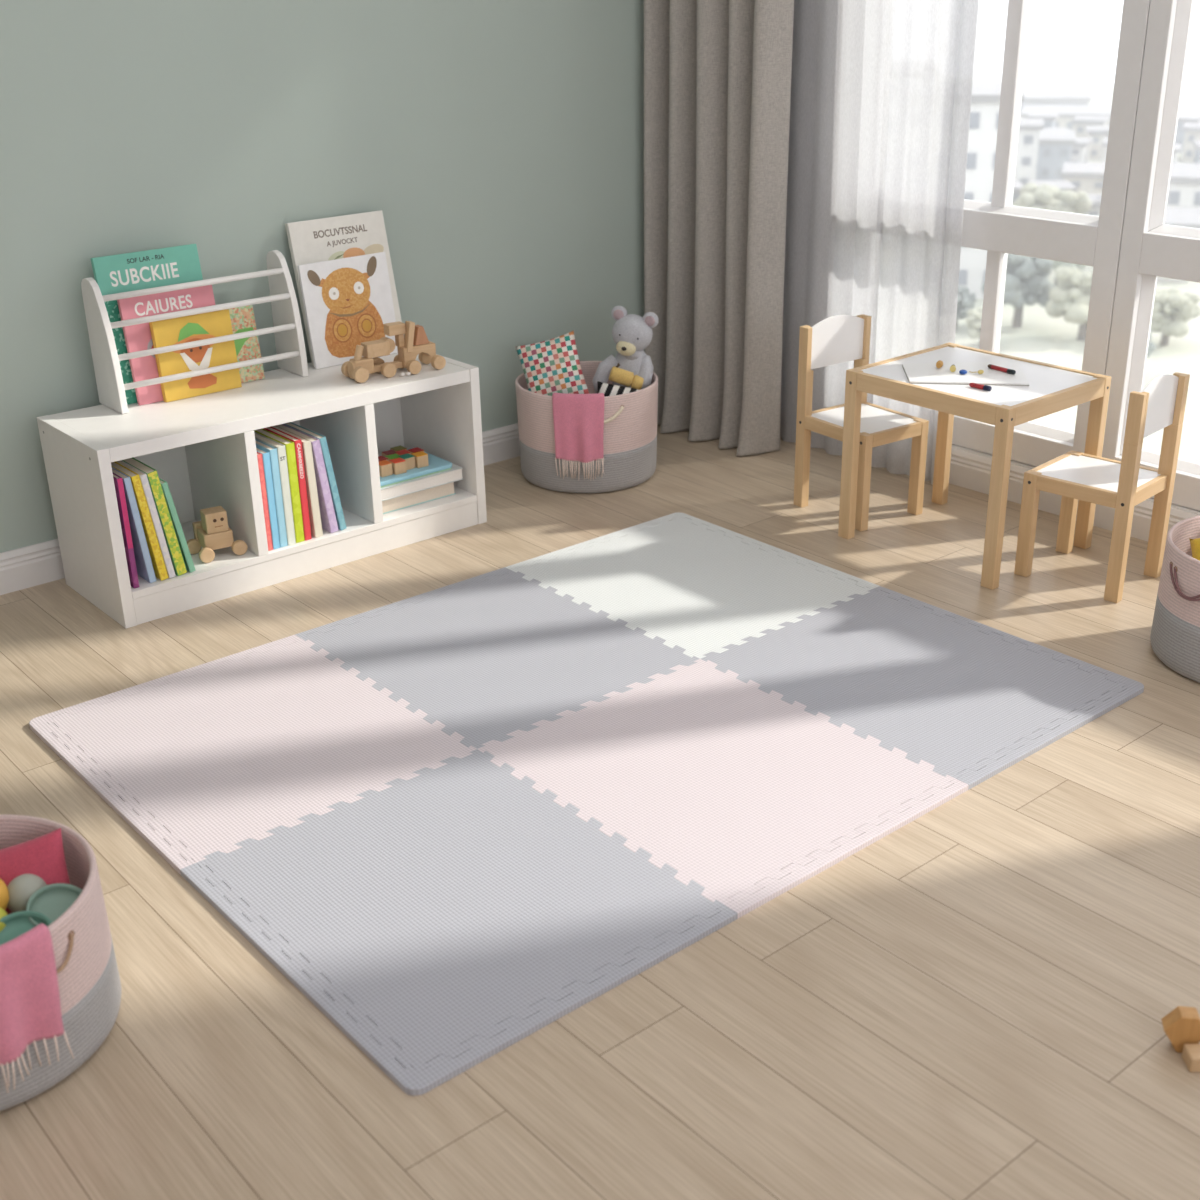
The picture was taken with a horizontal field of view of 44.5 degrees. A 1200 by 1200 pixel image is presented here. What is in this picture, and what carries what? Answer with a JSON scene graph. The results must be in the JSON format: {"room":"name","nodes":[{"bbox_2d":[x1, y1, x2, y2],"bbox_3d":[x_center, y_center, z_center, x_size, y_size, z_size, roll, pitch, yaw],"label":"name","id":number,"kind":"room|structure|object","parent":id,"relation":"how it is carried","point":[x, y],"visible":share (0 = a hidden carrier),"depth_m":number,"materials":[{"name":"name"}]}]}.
{"room":"children's room","nodes":[
{"label":"children's room","id":0,"kind":"room"},
{"bbox_2d":[0,0,643,552],"bbox_3d":[-1.865,-1.212,2.980,6.100,2.750,0.200,-19,29,-36],"label":"wall","id":1,"kind":"structure","parent":0,"point":[498,145],"depth_m":3.85,"materials":[{"name":"green paint"}]},
{"bbox_2d":[0,423,519,594],"bbox_3d":[-1.883,0.075,3.345,5.800,0.101,0.020,-19,29,-36],"label":"baseboard","id":2,"kind":"structure","parent":1,"relation":"attached to","point":[29,566],"depth_m":3.70,"materials":[{"name":"white paint"}]},
{"bbox_2d":[0,425,1199,1199],"bbox_3d":[-0.043,0.927,1.578,6.100,0.120,5.785,-19,29,-36],"label":"floor","id":3,"kind":"structure","parent":0,"point":[971,1002],"depth_m":2.19,"materials":[{"name":"brown wood"}]},
{"bbox_2d":[0,814,120,1110],"bbox_3d":[-0.912,0.518,2.100,0.408,0.246,0.408,-13,26,-26],"label":"woven basket","id":4,"kind":"object","parent":3,"relation":"on","point":[89,983],"visible":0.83,"depth_m":2.05,"materials":[{"name":"pink fabric"}]},
{"bbox_2d":[0,907,7,931],"bbox_3d":[-0.866,0.461,2.079,0.058,0.058,0.058,-13,26,-26],"label":"ball","id":5,"kind":"object","parent":4,"relation":"in","point":[3,913],"visible":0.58,"depth_m":2.07,"materials":[{"name":"plastic"}]},
{"bbox_2d":[0,879,8,909],"bbox_3d":[-0.886,0.428,2.105,0.072,0.072,0.072,-13,26,-26],"label":"ball","id":6,"kind":"object","parent":4,"relation":"in","point":[4,893],"visible":0.87,"depth_m":2.10,"materials":[{"name":"orange plastic"}]},
{"bbox_2d":[0,911,51,944],"bbox_3d":[-0.809,0.489,2.050,0.096,0.068,0.096,15,28,33],"label":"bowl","id":7,"kind":"object","parent":4,"relation":"in","point":[17,923],"visible":0.25,"depth_m":2.07,"materials":[{"name":"green plastic"}]},
{"bbox_2d":[7,874,46,912],"bbox_3d":[-0.836,0.431,2.144,0.062,0.062,0.062,-13,26,-26],"label":"ball","id":8,"kind":"object","parent":4,"relation":"in","point":[21,888],"visible":0.66,"depth_m":2.12,"materials":[{"name":"plastic"}]},
{"bbox_2d":[0,828,69,913],"bbox_3d":[-0.857,0.435,2.167,0.190,0.168,0.092,-4,24,-7],"label":"cushion","id":9,"kind":"object","parent":4,"relation":"in","point":[43,856],"visible":0.43,"depth_m":2.16,"materials":[{"name":"fabric"}]},
{"bbox_2d":[0,923,73,1092],"bbox_3d":[-0.808,0.552,1.943,0.189,0.208,0.086,-13,26,-26],"label":"throw","id":10,"kind":"object","parent":4,"relation":"hanging from","point":[30,1006],"visible":1,"depth_m":1.94,"materials":[{"name":"fabric"}]},
{"bbox_2d":[26,883,82,925],"bbox_3d":[-0.776,0.456,2.115,0.086,0.069,0.088,-8,25,-16],"label":"bowl","id":11,"kind":"object","parent":4,"relation":"in","point":[52,900],"visible":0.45,"depth_m":2.12,"materials":[{"name":"green plastic"}]},
{"bbox_2d":[36,353,486,628],"bbox_3d":[-0.835,-0.328,3.795,1.047,0.437,0.365,-19,29,-36],"label":"storage cabinet","id":12,"kind":"object","parent":3,"relation":"on","point":[203,447],"visible":0.79,"depth_m":3.67,"materials":[{"name":"white paint"}]},
{"bbox_2d":[112,472,138,588],"bbox_3d":[-1.156,-0.182,3.471,0.013,0.272,0.201,-19,29,-36],"label":"picture book","id":13,"kind":"object","parent":12,"relation":"on","point":[118,481],"visible":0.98,"depth_m":3.40,"materials":[{"name":"purple paper"}]},
{"bbox_2d":[112,467,155,582],"bbox_3d":[-1.135,-0.190,3.493,0.041,0.268,0.200,-19,29,-36],"label":"picture book","id":14,"kind":"object","parent":12,"relation":"on","point":[144,566],"visible":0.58,"depth_m":3.43,"materials":[{"name":"blue paper"}]},
{"bbox_2d":[111,461,168,580],"bbox_3d":[-1.115,-0.196,3.503,0.052,0.270,0.200,-19,29,-36],"label":"picture book","id":15,"kind":"object","parent":12,"relation":"on","point":[160,571],"visible":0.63,"depth_m":3.43,"materials":[{"name":"yellow paper"}]},
{"bbox_2d":[116,460,175,577],"bbox_3d":[-1.100,-0.200,3.514,0.050,0.268,0.200,-19,29,-36],"label":"picture book","id":16,"kind":"object","parent":12,"relation":"on","point":[143,477],"visible":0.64,"depth_m":3.44,"materials":[{"name":"white paper"}]},
{"bbox_2d":[122,458,186,575],"bbox_3d":[-1.082,-0.208,3.527,0.063,0.271,0.201,-19,29,-36],"label":"picture book","id":17,"kind":"object","parent":12,"relation":"on","point":[165,519],"visible":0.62,"depth_m":3.45,"materials":[{"name":"yellow paper"}]},
{"bbox_2d":[148,471,186,575],"bbox_3d":[-1.018,-0.179,3.457,0.022,0.268,0.001,-28,34,-31],"label":"print","id":18,"kind":"object","parent":17,"relation":"attached to","point":[165,519],"depth_m":3.46},
{"bbox_2d":[159,478,195,572],"bbox_3d":[-1.059,-0.198,3.546,0.053,0.237,0.190,-19,29,-36],"label":"picture book","id":19,"kind":"object","parent":12,"relation":"on","point":[188,561],"visible":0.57,"depth_m":3.48,"materials":[{"name":"green paper"}]},
{"bbox_2d":[81,250,308,413],"bbox_3d":[-1.004,-0.680,3.674,0.511,0.313,0.137,-19,29,-36],"label":"rack","id":20,"kind":"object","parent":12,"relation":"on","point":[287,329],"visible":1,"depth_m":3.62,"materials":[{"name":"white paint"}]},
{"bbox_2d":[90,244,202,404],"bbox_3d":[-1.094,-0.685,3.643,0.268,0.354,0.066,-19,29,-36],"label":"picture book","id":21,"kind":"object","parent":20,"relation":"in","point":[113,274],"visible":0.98,"depth_m":3.59,"materials":[{"name":"teal paper"}]},
{"bbox_2d":[117,285,214,404],"bbox_3d":[-1.055,-0.640,3.642,0.243,0.269,0.048,-19,29,-36],"label":"picture book","id":22,"kind":"object","parent":20,"relation":"in","point":[138,337],"visible":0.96,"depth_m":3.60,"materials":[{"name":"paper"}]},
{"bbox_2d":[147,339,154,357],"bbox_3d":[-1.059,-0.591,3.640,0.116,0.140,0.001,-19,22,-36],"label":"picture","id":23,"kind":"object","parent":22,"relation":"attached to","point":[150,345],"depth_m":3.60},
{"bbox_2d":[149,309,241,401],"bbox_3d":[-1.007,-0.611,3.663,0.205,0.198,0.038,-19,29,-36],"label":"picture book","id":24,"kind":"object","parent":20,"relation":"in","point":[179,330],"visible":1,"depth_m":3.65,"materials":[{"name":"yellow paper"}]},
{"bbox_2d":[173,323,216,388],"bbox_3d":[-1.004,-0.608,3.653,0.124,0.166,0.002,-19,23,-36],"label":"picture","id":25,"kind":"object","parent":24,"relation":"attached to","point":[191,356],"depth_m":3.65},
{"bbox_2d":[226,305,264,382],"bbox_3d":[-0.958,-0.644,3.742,0.190,0.194,0.037,-19,29,-36],"label":"picture book","id":26,"kind":"object","parent":20,"relation":"in","point":[242,318],"visible":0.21,"depth_m":3.77,"materials":[{"name":"multicoloured paper"}]},
{"bbox_2d":[187,506,247,562],"bbox_3d":[-0.953,-0.169,3.625,0.133,0.116,0.106,-14,27,-27],"label":"robot","id":27,"kind":"object","parent":12,"relation":"on","point":[212,532],"visible":0.98,"depth_m":3.60,"materials":[{"name":"brown wood"}]},
{"bbox_2d":[257,452,272,550],"bbox_3d":[-0.887,-0.268,3.680,0.012,0.250,0.200,-19,29,-36],"label":"picture book","id":28,"kind":"object","parent":12,"relation":"on","point":[259,455],"visible":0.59,"depth_m":3.61,"materials":[{"name":"paper"}]},
{"bbox_2d":[256,446,279,548],"bbox_3d":[-0.874,-0.272,3.690,0.018,0.250,0.200,-19,29,-36],"label":"picture book","id":29,"kind":"object","parent":12,"relation":"on","point":[265,454],"visible":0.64,"depth_m":3.62,"materials":[{"name":"blue paper"}]},
{"bbox_2d":[255,439,287,546],"bbox_3d":[-0.858,-0.280,3.701,0.020,0.255,0.200,-19,29,-36],"label":"picture book","id":30,"kind":"object","parent":12,"relation":"on","point":[272,450],"visible":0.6,"depth_m":3.63,"materials":[{"name":"blue paper"}]},
{"bbox_2d":[254,432,295,544],"bbox_3d":[-0.841,-0.287,3.713,0.022,0.258,0.200,-19,29,-36],"label":"picture book","id":31,"kind":"object","parent":12,"relation":"on","point":[281,451],"visible":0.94,"depth_m":3.64,"materials":[{"name":"white paper"}]},
{"bbox_2d":[254,428,304,542],"bbox_3d":[-0.823,-0.295,3.727,0.024,0.260,0.200,-19,29,-36],"label":"picture book","id":32,"kind":"object","parent":12,"relation":"on","point":[289,445],"visible":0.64,"depth_m":3.66,"materials":[{"name":"paper"}]},
{"bbox_2d":[263,427,311,540],"bbox_3d":[-0.805,-0.302,3.739,0.018,0.263,0.200,-19,29,-36],"label":"picture book","id":33,"kind":"object","parent":12,"relation":"on","point":[297,442],"visible":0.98,"depth_m":3.67,"materials":[{"name":"red paper"}]},
{"bbox_2d":[271,425,322,537],"bbox_3d":[-0.784,-0.306,3.757,0.022,0.255,0.200,-21,30,-35],"label":"picture book","id":34,"kind":"object","parent":12,"relation":"on","point":[311,487],"visible":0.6,"depth_m":3.69,"materials":[{"name":"white paper"}]},
{"bbox_2d":[131,486,476,598],"bbox_3d":[-0.829,-0.196,3.849,0.989,0.018,0.354,-19,29,-36],"label":"shelf","id":35,"kind":"object","parent":12,"relation":"attached to","point":[361,526],"depth_m":3.73,"materials":[{"name":"white paint"}]},
{"bbox_2d":[276,424,337,532],"bbox_3d":[-0.757,-0.315,3.778,0.050,0.253,0.200,-19,29,-36],"label":"picture book","id":36,"kind":"object","parent":12,"relation":"on","point":[327,513],"visible":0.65,"depth_m":3.72,"materials":[{"name":"purple paper"}]},
{"bbox_2d":[284,422,346,529],"bbox_3d":[-0.740,-0.323,3.791,0.052,0.256,0.200,-19,29,-36],"label":"picture book","id":37,"kind":"object","parent":12,"relation":"on","point":[336,501],"visible":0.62,"depth_m":3.72,"materials":[{"name":"blue paper"}]},
{"bbox_2d":[285,210,401,365],"bbox_3d":[-0.683,-0.846,3.974,0.290,0.370,0.087,-19,29,-36],"label":"picture book","id":38,"kind":"object","parent":12,"relation":"on","point":[338,237],"visible":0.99,"depth_m":3.93,"materials":[{"name":"white paper"}]},
{"bbox_2d":[328,244,383,259],"bbox_3d":[-0.659,-0.934,3.969,0.177,0.041,0.001,-19,18,-36],"label":"picture","id":39,"kind":"object","parent":38,"relation":"attached to","point":[375,248],"depth_m":3.97},
{"bbox_2d":[297,252,397,368],"bbox_3d":[-0.670,-0.778,3.937,0.264,0.270,0.050,-19,29,-36],"label":"picture book","id":40,"kind":"object","parent":12,"relation":"on","point":[348,301],"visible":0.98,"depth_m":3.92,"materials":[{"name":"white paper"}]},
{"bbox_2d":[307,256,384,357],"bbox_3d":[-0.671,-0.779,3.928,0.212,0.252,0.001,-19,21,-36],"label":"picture","id":41,"kind":"object","parent":40,"relation":"attached to","point":[352,320],"depth_m":3.93},
{"bbox_2d":[341,321,445,382],"bbox_3d":[-0.539,-0.654,3.819,0.260,0.130,0.095,-16,28,-30],"label":"train","id":42,"kind":"object","parent":12,"relation":"on","point":[411,340],"visible":1,"depth_m":3.81,"materials":[{"name":"brown wood"}]},
{"bbox_2d":[382,482,455,513],"bbox_3d":[-0.565,-0.309,4.021,0.250,0.040,0.230,-19,29,-36],"label":"picture book","id":43,"kind":"object","parent":12,"relation":"on","point":[445,490],"visible":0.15,"depth_m":3.94,"materials":[{"name":"beige paper"}]},
{"bbox_2d":[381,463,463,500],"bbox_3d":[-0.552,-0.343,4.007,0.272,0.033,0.236,-19,29,-36],"label":"picture book","id":44,"kind":"object","parent":43,"relation":"on","point":[454,474],"visible":0.16,"depth_m":3.93,"materials":[{"name":"paper"}]},
{"bbox_2d":[378,448,451,487],"bbox_3d":[-0.555,-0.360,3.986,0.252,0.014,0.200,-19,29,-36],"label":"book","id":45,"kind":"object","parent":44,"relation":"on","point":[436,464],"visible":0.44,"depth_m":3.94,"materials":[{"name":"blue paper"}]},
{"bbox_2d":[379,460,392,476],"bbox_3d":[-0.574,-0.349,3.901,0.034,0.034,0.034,-18,29,-34],"label":"block","id":46,"kind":"object","parent":45,"relation":"on","point":[385,467],"visible":0.74,"depth_m":3.89,"materials":[{"name":"brown wood"}]},
{"bbox_2d":[389,458,406,474],"bbox_3d":[-0.540,-0.357,3.917,0.034,0.034,0.034,-17,28,-33],"label":"block","id":47,"kind":"object","parent":45,"relation":"on","point":[398,464],"visible":1,"depth_m":3.90,"materials":[{"name":"brown wood"}]},
{"bbox_2d":[399,453,414,469],"bbox_3d":[-0.521,-0.371,3.949,0.034,0.034,0.034,-20,30,-37],"label":"block","id":48,"kind":"object","parent":45,"relation":"on","point":[410,459],"visible":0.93,"depth_m":3.94,"materials":[{"name":"brown wood"}]},
{"bbox_2d":[411,451,428,467],"bbox_3d":[-0.486,-0.379,3.965,0.034,0.034,0.034,-17,28,-32],"label":"block","id":49,"kind":"object","parent":45,"relation":"on","point":[421,458],"visible":1,"depth_m":3.95,"materials":[{"name":"brown wood"}]},
{"bbox_2d":[29,512,1143,1095],"bbox_3d":[-0.018,0.217,3.038,1.824,0.012,1.437,-19,29,-36],"label":"play mat","id":50,"kind":"object","parent":3,"relation":"on","point":[442,918],"depth_m":2.82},
{"bbox_2d":[515,361,657,492],"bbox_3d":[-0.036,-0.515,4.365,0.419,0.292,0.430,-1,24,0],"label":"woven basket","id":51,"kind":"object","parent":3,"relation":"on","point":[630,419],"visible":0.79,"depth_m":4.23,"materials":[{"name":"pink fabric"}]},
{"bbox_2d":[515,331,588,395],"bbox_3d":[-0.138,-0.666,4.287,0.219,0.225,0.096,-1,24,1],"label":"cushion","id":52,"kind":"object","parent":51,"relation":"in","point":[550,366],"visible":0.84,"depth_m":4.26,"materials":[{"name":"multicoloured fabric"}]},
{"bbox_2d":[552,393,603,479],"bbox_3d":[-0.059,-0.464,4.173,0.148,0.250,0.071,1,24,6],"label":"throw","id":53,"kind":"object","parent":51,"relation":"hanging from","point":[578,419],"visible":1,"depth_m":4.15,"materials":[{"name":"fabric"}]},
{"bbox_2d":[597,381,637,396],"bbox_3d":[0.053,-0.568,4.254,0.150,0.121,0.091,1,24,4],"label":"striped pillow","id":54,"kind":"object","parent":51,"relation":"in","point":[607,389],"visible":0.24,"depth_m":4.23,"materials":[{"name":"fabric"}]},
{"bbox_2d":[592,306,657,393],"bbox_3d":[0.078,-0.712,4.311,0.173,0.293,0.138,-17,28,-32],"label":"teddy bear","id":55,"kind":"object","parent":51,"relation":"in","point":[631,333],"visible":0.88,"depth_m":4.28},
{"bbox_2d":[609,363,643,389],"bbox_3d":[0.076,-0.647,4.255,0.102,0.083,0.043,-1,24,0],"label":"roll","id":56,"kind":"object","parent":55,"relation":"on","point":[618,375],"visible":0.98,"depth_m":4.24,"materials":[{"name":"fabric"}]},
{"bbox_2d":[794,314,928,530],"bbox_3d":[0.713,-0.493,3.991,0.233,0.523,0.272,-16,28,-31],"label":"chair","id":57,"kind":"object","parent":3,"relation":"on","point":[836,339],"visible":0.91,"depth_m":3.99,"materials":[{"name":"brown wood"}]},
{"bbox_2d":[838,342,1110,589],"bbox_3d":[0.948,-0.360,3.763,0.419,0.452,0.496,-19,29,-36],"label":"table","id":58,"kind":"object","parent":3,"relation":"on","point":[1051,389],"visible":0.98,"depth_m":3.63,"materials":[{"name":"brown wood"}]},
{"bbox_2d":[902,361,1028,385],"bbox_3d":[0.912,-0.573,3.688,0.295,0.006,0.220,2,24,7],"label":"paper","id":59,"kind":"object","parent":58,"relation":"on","point":[916,373],"visible":1,"depth_m":3.66,"materials":[{"name":"white paper"}]},
{"bbox_2d":[988,364,1015,374],"bbox_3d":[1.005,-0.578,3.676,0.012,0.011,0.084,-16,28,-31],"label":"crayon","id":60,"kind":"object","parent":59,"relation":"on","point":[1010,371],"visible":1,"depth_m":3.67,"materials":[{"name":"red"}]},
{"bbox_2d":[969,383,991,390],"bbox_3d":[0.920,-0.516,3.553,0.013,0.012,0.058,-21,31,-38],"label":"crayon","id":61,"kind":"object","parent":58,"relation":"on","point":[974,385],"visible":1,"depth_m":3.55,"materials":[{"name":"red plastic"}]},
{"bbox_2d":[1014,372,1189,602],"bbox_3d":[1.201,-0.302,3.529,0.272,0.523,0.233,21,32,40],"label":"chair","id":62,"kind":"object","parent":3,"relation":"on","point":[1121,485],"visible":1,"depth_m":3.48,"materials":[{"name":"brown wood"}]},
{"bbox_2d":[1150,515,1199,682],"bbox_3d":[1.406,0.004,3.139,0.405,0.264,0.405,10,26,24],"label":"woven basket","id":63,"kind":"object","parent":3,"relation":"on","point":[1175,631],"visible":0.99,"depth_m":3.10,"materials":[{"name":"pink fabric"}]},
{"bbox_2d":[1189,538,1199,560],"bbox_3d":[1.367,-0.055,3.127,0.213,0.121,0.176,6,25,15],"label":"cushion","id":64,"kind":"object","parent":63,"relation":"in","point":[1195,543],"visible":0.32,"depth_m":3.18,"materials":[{"name":"fabric"}]},
{"bbox_2d":[1161,1006,1199,1052],"bbox_3d":[0.816,0.601,2.054,0.055,0.062,0.026,3,24,10],"label":"block","id":65,"kind":"object","parent":3,"relation":"on","point":[1181,1025],"visible":0.92,"depth_m":2.04,"materials":[{"name":"wood"}]},
{"bbox_2d":[1182,1044,1199,1071],"bbox_3d":[0.856,0.632,2.029,0.092,0.024,0.032,-1,24,0],"label":"block","id":66,"kind":"object","parent":3,"relation":"on","point":[1190,1054],"visible":1,"depth_m":2.02,"materials":[{"name":"brown wood"}]},
{"bbox_2d":[781,334,1199,514],"bbox_3d":[2.186,-1.078,2.623,0.220,2.870,5.585,-19,29,-36],"label":"wall","id":67,"kind":"structure","parent":0,"point":[1179,507],"depth_m":4.10,"materials":[{"name":"white paint"}]},
{"bbox_2d":[780,412,1198,541],"bbox_3d":[2.125,0.116,3.052,0.020,0.101,5.565,-19,29,-36],"label":"baseboard","id":68,"kind":"structure","parent":67,"relation":"attached to","point":[968,470],"depth_m":4.09,"materials":[{"name":"white paint"}]},
{"bbox_2d":[952,0,1149,466],"bbox_3d":[1.033,-1.520,3.847,0.095,2.294,0.938,-19,29,-36],"label":"window","id":69,"kind":"structure","parent":67,"relation":"in","point":[999,227],"depth_m":3.85,"materials":[{"name":"paint"}]},
{"bbox_2d":[1102,0,1199,510],"bbox_3d":[1.628,-1.246,3.192,0.095,2.294,0.910,-19,29,-36],"label":"window","id":70,"kind":"structure","parent":67,"relation":"in","point":[1151,248],"depth_m":3.62,"materials":[{"name":"paint"}]},
{"bbox_3d":[-0.100,-1.716,0.424,6.100,0.150,5.785,-19,29,-36],"label":"ceiling","id":71,"kind":"structure","parent":0,"visible":0},
{"bbox_2d":[644,0,793,455],"bbox_3d":[0.312,-1.779,4.180,0.149,2.737,0.553,-20,30,-37],"label":"linen curtain","id":72,"kind":"object","parent":71,"relation":"hanging from","point":[717,73],"visible":0.94,"depth_m":4.41,"materials":[{"name":"grey fabric"}]},
{"bbox_2d":[780,0,978,484],"bbox_3d":[0.749,-1.678,3.927,0.044,2.736,0.658,-20,30,-36],"label":"sheer curtain","id":73,"kind":"object","parent":71,"relation":"hanging from","point":[881,90],"visible":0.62,"depth_m":4.14,"materials":[{"name":"white fabric"}]},
{"label":"outside","id":74,"kind":"structure","parent":0,"visible":0},
{"bbox_2d":[955,78,1199,463],"bbox_3d":[31.636,-28.309,103.645,167.000,0.300,180.000,-19,29,-36],"label":"lawn","id":75,"kind":"structure","parent":74,"point":[1041,337],"depth_m":64.82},
{"bbox_2d":[956,287,975,329],"bbox_3d":[16.245,-13.421,67.354,1.920,2.080,1.832,7,25,18],"label":"tree","id":76,"kind":"object","parent":75,"relation":"on","point":[966,302],"visible":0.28,"depth_m":66.65,"materials":[{"name":"grey plant"}]},
{"bbox_2d":[965,307,1001,342],"bbox_3d":[16.810,-11.937,64.455,1.596,1.657,1.498,12,27,28],"label":"tree","id":77,"kind":"object","parent":75,"relation":"on","point":[974,324],"visible":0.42,"depth_m":64.17,"materials":[{"name":"beige plant"}]},
{"bbox_2d":[958,82,1023,297],"bbox_3d":[18.160,-21.112,75.291,5.800,9.730,7.400,4,24,12],"label":"building","id":78,"kind":"structure","parent":75,"relation":"on","point":[985,101],"depth_m":71.36,"materials":[{"name":"white concrete"}]},
{"bbox_2d":[981,254,1054,327],"bbox_3d":[19.274,-14.370,67.159,3.263,3.854,3.266,-10,25,-20],"label":"tree","id":79,"kind":"object","parent":75,"relation":"on","point":[1027,283],"visible":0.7,"depth_m":66.11,"materials":[{"name":"grey plant"}]},
{"bbox_2d":[1012,180,1023,202],"bbox_3d":[24.641,-24.064,90.239,2.297,2.923,3.400,2,24,7],"label":"building","id":80,"kind":"structure","parent":75,"relation":"on","point":[1018,185],"depth_m":88.42,"materials":[{"name":"white concrete"}]},
{"bbox_2d":[1014,119,1043,184],"bbox_3d":[30.046,-32.077,106.067,3.400,4.730,4.400,5,24,14],"label":"building","id":81,"kind":"structure","parent":75,"relation":"on","point":[1029,129],"depth_m":103.96,"materials":[{"name":"white concrete"}]},
{"bbox_2d":[1027,112,1058,127],"bbox_3d":[38.642,-41.003,128.441,2.392,2.846,3.400,7,25,19],"label":"building","id":82,"kind":"structure","parent":75,"relation":"on","point":[1049,118],"depth_m":126.72,"materials":[{"name":"white concrete"}]},
{"bbox_2d":[1012,183,1091,213],"bbox_3d":[26.160,-22.785,86.579,4.819,3.473,3.905,-5,24,-9],"label":"tree","id":83,"kind":"object","parent":75,"relation":"on","point":[1044,196],"visible":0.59,"depth_m":85.02,"materials":[{"name":"beige plant"}]},
{"bbox_2d":[1027,180,1076,192],"bbox_3d":[28.805,-25.457,94.012,2.493,2.293,3.400,1,24,6],"label":"building","id":84,"kind":"structure","parent":75,"relation":"on","point":[1063,185],"depth_m":93.70,"materials":[{"name":"white concrete"}]},
{"bbox_2d":[1036,130,1075,179],"bbox_3d":[33.517,-33.929,112.137,5.000,3.130,6.400,5,24,15],"label":"building","id":85,"kind":"structure","parent":75,"relation":"on","point":[1055,146],"depth_m":109.24,"materials":[{"name":"white concrete"}]},
{"bbox_2d":[1021,91,1091,109],"bbox_3d":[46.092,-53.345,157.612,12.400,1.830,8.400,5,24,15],"label":"building","id":86,"kind":"structure","parent":75,"relation":"on","point":[1082,98],"depth_m":153.68,"materials":[{"name":"white concrete"}]},
{"bbox_2d":[1020,105,1111,129],"bbox_3d":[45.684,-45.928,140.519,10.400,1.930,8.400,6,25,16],"label":"building","id":87,"kind":"structure","parent":75,"relation":"on","point":[1067,113],"depth_m":138.77,"materials":[{"name":"white concrete"}]},
{"bbox_2d":[1045,266,1092,340],"bbox_3d":[21.490,-13.160,64.883,3.414,3.371,2.975,-5,24,-8],"label":"tree","id":88,"kind":"object","parent":75,"relation":"on","point":[1070,298],"visible":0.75,"depth_m":63.86,"materials":[{"name":"beige plant"}]},
{"bbox_2d":[1052,261,1085,284],"bbox_3d":[23.294,-17.313,73.852,3.376,3.733,3.594,-19,29,-36],"label":"tree","id":89,"kind":"object","parent":75,"relation":"on","point":[1056,264],"visible":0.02,"depth_m":72.84,"materials":[{"name":"green plant"}]},
{"bbox_2d":[1070,137,1093,162],"bbox_3d":[37.633,-35.731,117.400,2.815,2.058,3.400,10,26,24],"label":"building","id":90,"kind":"structure","parent":75,"relation":"on","point":[1080,150],"depth_m":115.89,"materials":[{"name":"white concrete"}]},
{"bbox_2d":[1061,162,1104,193],"bbox_3d":[34.074,-28.275,100.159,5.000,2.330,5.400,6,25,17],"label":"building","id":91,"kind":"structure","parent":75,"relation":"on","point":[1086,177],"depth_m":98.14,"materials":[{"name":"white concrete"}]},
{"bbox_2d":[1071,116,1109,137],"bbox_3d":[42.466,-40.487,127.401,2.756,2.582,3.400,9,26,23],"label":"building","id":92,"kind":"structure","parent":75,"relation":"on","point":[1080,123],"depth_m":126.11,"materials":[{"name":"white concrete"}]},
{"bbox_2d":[1085,194,1101,215],"bbox_3d":[30.190,-23.174,88.826,2.891,2.203,3.400,3,24,9],"label":"building","id":93,"kind":"structure","parent":75,"relation":"on","point":[1095,199],"depth_m":87.35,"materials":[{"name":"white concrete"}]},
{"bbox_2d":[1086,126,1108,159],"bbox_3d":[41.567,-37.971,121.948,2.374,2.369,3.400,5,24,13],"label":"building","id":94,"kind":"structure","parent":75,"relation":"on","point":[1096,152],"depth_m":120.74,"materials":[{"name":"white concrete"}]},
{"bbox_2d":[1147,329,1155,357],"bbox_3d":[21.308,-10.245,59.206,1.876,2.573,1.698,-3,24,-4],"label":"tree","id":95,"kind":"object","parent":75,"relation":"on","point":[1151,347],"visible":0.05,"depth_m":58.66,"materials":[{"name":"grey plant"}]},
{"bbox_2d":[1151,288,1199,345],"bbox_3d":[24.740,-12.352,63.978,2.878,2.489,2.750,-19,29,-36],"label":"tree","id":96,"kind":"object","parent":75,"relation":"on","point":[1172,309],"visible":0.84,"depth_m":63.05,"materials":[{"name":"beige plant"}]},
{"bbox_2d":[1172,144,1181,162],"bbox_3d":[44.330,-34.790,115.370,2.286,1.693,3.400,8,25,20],"label":"building","id":97,"kind":"structure","parent":75,"relation":"on","point":[1177,148],"depth_m":113.76,"materials":[{"name":"white concrete"}]},
{"bbox_2d":[1157,207,1199,282],"bbox_3d":[29.796,-18.944,78.124,3.600,3.030,5.400,7,25,19],"label":"building","id":98,"kind":"structure","parent":75,"relation":"on","point":[1185,217],"depth_m":76.43,"materials":[{"name":"white concrete"}]},
{"bbox_2d":[1167,163,1199,207],"bbox_3d":[34.538,-23.260,86.526,5.900,4.030,6.400,8,25,20],"label":"building","id":99,"kind":"structure","parent":75,"relation":"on","point":[1184,187],"depth_m":83.68,"materials":[{"name":"white concrete"}]},
{"bbox_2d":[1175,114,1199,152],"bbox_3d":[50.050,-39.654,124.858,2.102,2.790,3.400,13,27,29],"label":"building","id":100,"kind":"structure","parent":75,"relation":"on","point":[1184,118],"depth_m":123.73,"materials":[{"name":"white concrete"}]},
{"bbox_2d":[1181,123,1199,161],"bbox_3d":[48.652,-37.243,119.511,2.480,2.704,3.400,8,25,20],"label":"building","id":101,"kind":"structure","parent":75,"relation":"on","point":[1192,130],"depth_m":118.44,"materials":[{"name":"white concrete"}]},
{"bbox_2d":[1193,141,1199,162],"bbox_3d":[47.606,-34.468,114.120,2.652,1.974,3.400,5,24,13],"label":"building","id":102,"kind":"structure","parent":75,"relation":"on","point":[1196,144],"depth_m":114.23,"materials":[{"name":"white concrete"}]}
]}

